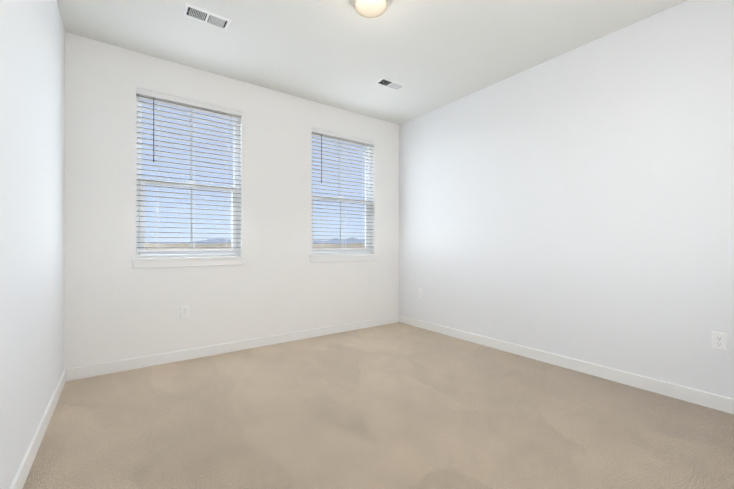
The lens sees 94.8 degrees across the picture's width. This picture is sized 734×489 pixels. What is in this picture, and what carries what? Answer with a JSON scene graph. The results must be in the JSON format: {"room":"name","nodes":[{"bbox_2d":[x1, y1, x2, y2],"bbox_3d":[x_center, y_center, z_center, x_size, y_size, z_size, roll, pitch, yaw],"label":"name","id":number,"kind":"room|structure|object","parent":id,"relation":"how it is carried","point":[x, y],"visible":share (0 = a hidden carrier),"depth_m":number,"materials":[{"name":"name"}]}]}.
{"room":"empty bedroom","nodes":[
{"label":"empty bedroom","id":0,"kind":"room"},
{"bbox_2d":[0,0,64,488],"bbox_3d":[-1.254,-0.304,1.009,0.120,2.740,4.280,0,0,-36],"label":"wall","id":1,"kind":"structure","parent":0,"point":[32,114],"depth_m":1.64,"materials":[{"name":"white paint"}]},
{"bbox_2d":[9,369,65,488],"bbox_3d":[-1.188,1.018,1.028,0.014,0.095,4.000,0,0,-36],"label":"baseboard","id":2,"kind":"structure","parent":1,"relation":"attached to","point":[21,476],"depth_m":1.73,"materials":[{"name":"white paint"}]},
{"bbox_2d":[64,32,398,368],"bbox_3d":[-1.009,-0.296,3.736,3.487,2.740,0.160,0,0,-36],"label":"wall","id":3,"kind":"structure","parent":0,"point":[117,306],"depth_m":3.26,"materials":[{"name":"white paint"}]},
{"bbox_2d":[180,305,188,318],"bbox_3d":[-1.693,0.627,3.131,0.070,0.115,0.008,0,0,-36],"label":"electrical outlet","id":4,"kind":"object","parent":3,"relation":"attached to","point":[184,311],"visible":1,"depth_m":3.13,"materials":[{"name":"white plastic"}]},
{"bbox_2d":[136,95,239,257],"bbox_3d":[-1.711,-0.621,3.284,0.895,1.484,0.075,0,0,-36],"label":"window","id":5,"kind":"structure","parent":3,"relation":"in","point":[179,254],"depth_m":3.23,"materials":[{"name":"white plastic"}]},
{"bbox_2d":[136,87,241,252],"bbox_3d":[-1.657,-0.644,3.211,0.891,1.435,0.071,0,0,-36],"label":"window blind","id":6,"kind":"object","parent":5,"relation":"attached to","point":[153,96],"visible":0.94,"depth_m":3.18,"materials":[{"name":"white plastic"}]},
{"bbox_2d":[131,256,245,267],"bbox_3d":[-1.655,0.164,3.204,0.963,0.085,0.116,0,0,-36],"label":"sill","id":7,"kind":"structure","parent":3,"relation":"attached to","point":[179,262],"depth_m":3.14,"materials":[{"name":"white paint"}]},
{"bbox_2d":[66,315,398,380],"bbox_3d":[-0.957,1.026,3.662,3.459,0.095,0.014,0,0,-36],"label":"baseboard","id":8,"kind":"structure","parent":3,"relation":"attached to","point":[81,372],"depth_m":3.25,"materials":[{"name":"white paint"}]},
{"bbox_2d":[312,135,370,254],"bbox_3d":[-0.345,-0.618,4.279,0.918,1.484,0.075,0,0,-36],"label":"window","id":9,"kind":"structure","parent":3,"relation":"in","point":[332,252],"depth_m":4.41,"materials":[{"name":"white plastic"}]},
{"bbox_2d":[312,127,373,250],"bbox_3d":[-0.292,-0.642,4.206,0.914,1.435,0.071,0,0,-36],"label":"window blind","id":10,"kind":"object","parent":9,"relation":"attached to","point":[321,133],"visible":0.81,"depth_m":4.20,"materials":[{"name":"white plastic"}]},
{"bbox_2d":[309,254,377,262],"bbox_3d":[-0.289,0.166,4.199,0.986,0.085,0.116,0,0,-36],"label":"sill","id":11,"kind":"structure","parent":3,"relation":"attached to","point":[342,257],"depth_m":4.14,"materials":[{"name":"white paint"}]},
{"bbox_2d":[57,0,686,124],"bbox_3d":[0.204,-1.721,2.075,3.727,0.100,4.280,0,0,-36],"label":"ceiling","id":12,"kind":"structure","parent":0,"point":[431,55],"depth_m":2.75,"materials":[{"name":"white paint"}]},
{"bbox_2d":[182,3,231,29],"bbox_3d":[-1.173,-1.663,2.479,0.305,0.014,0.146,0,0,-36],"label":"ceiling vent","id":13,"kind":"object","parent":12,"relation":"in","point":[203,15],"visible":1,"depth_m":2.47,"materials":[{"name":"white metal"}]},
{"bbox_2d":[349,0,392,17],"bbox_3d":[0.026,-1.623,2.279,0.302,0.094,0.302,0,0,-36],"label":"ceiling light","id":14,"kind":"object","parent":12,"relation":"attached to","point":[370,8],"visible":1,"depth_m":2.26,"materials":[{"name":"white glass"}]},
{"bbox_2d":[374,77,405,90],"bbox_3d":[0.240,-1.660,3.504,0.305,0.014,0.146,0,0,-36],"label":"ceiling vent","id":15,"kind":"object","parent":12,"relation":"in","point":[389,83],"visible":1,"depth_m":3.49,"materials":[{"name":"white metal"}]},
{"bbox_2d":[23,322,733,488],"bbox_3d":[0.204,1.119,2.067,3.727,0.100,4.280,0,0,-36],"label":"floor","id":16,"kind":"structure","parent":0,"point":[398,405],"depth_m":1.99,"materials":[{"name":"carpet"}]},
{"bbox_2d":[399,0,733,398],"bbox_3d":[1.662,-0.298,3.132,0.120,2.740,4.280,0,0,-36],"label":"wall","id":17,"kind":"structure","parent":0,"point":[577,203],"depth_m":2.75,"materials":[{"name":"white paint"}]},
{"bbox_2d":[419,289,422,297],"bbox_3d":[0.695,0.628,4.349,0.008,0.115,0.070,0,0,-36],"label":"electrical outlet","id":18,"kind":"object","parent":17,"relation":"attached to","point":[420,293],"visible":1,"depth_m":4.34,"materials":[{"name":"white plastic"}]},
{"bbox_2d":[399,315,733,413],"bbox_3d":[1.620,1.024,3.073,0.014,0.095,4.000,0,0,-36],"label":"baseboard","id":19,"kind":"structure","parent":17,"relation":"attached to","point":[708,400],"depth_m":2.73,"materials":[{"name":"white paint"}]},
{"bbox_2d":[712,331,726,350],"bbox_3d":[2.276,0.625,2.179,0.008,0.115,0.070,0,0,-36],"label":"electrical outlet","id":20,"kind":"object","parent":17,"relation":"attached to","point":[719,340],"visible":1,"depth_m":2.18,"materials":[{"name":"white plastic"}]},
{"label":"outside","id":21,"kind":"structure","parent":0,"visible":0},
{"bbox_2d":[145,243,364,257],"bbox_3d":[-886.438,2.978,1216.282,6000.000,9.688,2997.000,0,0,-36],"label":"terrain","id":22,"kind":"structure","parent":21,"point":[230,245],"depth_m":587.60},
{"bbox_2d":[149,237,364,243],"bbox_3d":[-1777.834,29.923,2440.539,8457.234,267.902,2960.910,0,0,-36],"label":"mountains","id":23,"kind":"structure","parent":22,"relation":"on","point":[314,241],"depth_m":4452.36,"materials":[{"name":"grey"}]}
]}

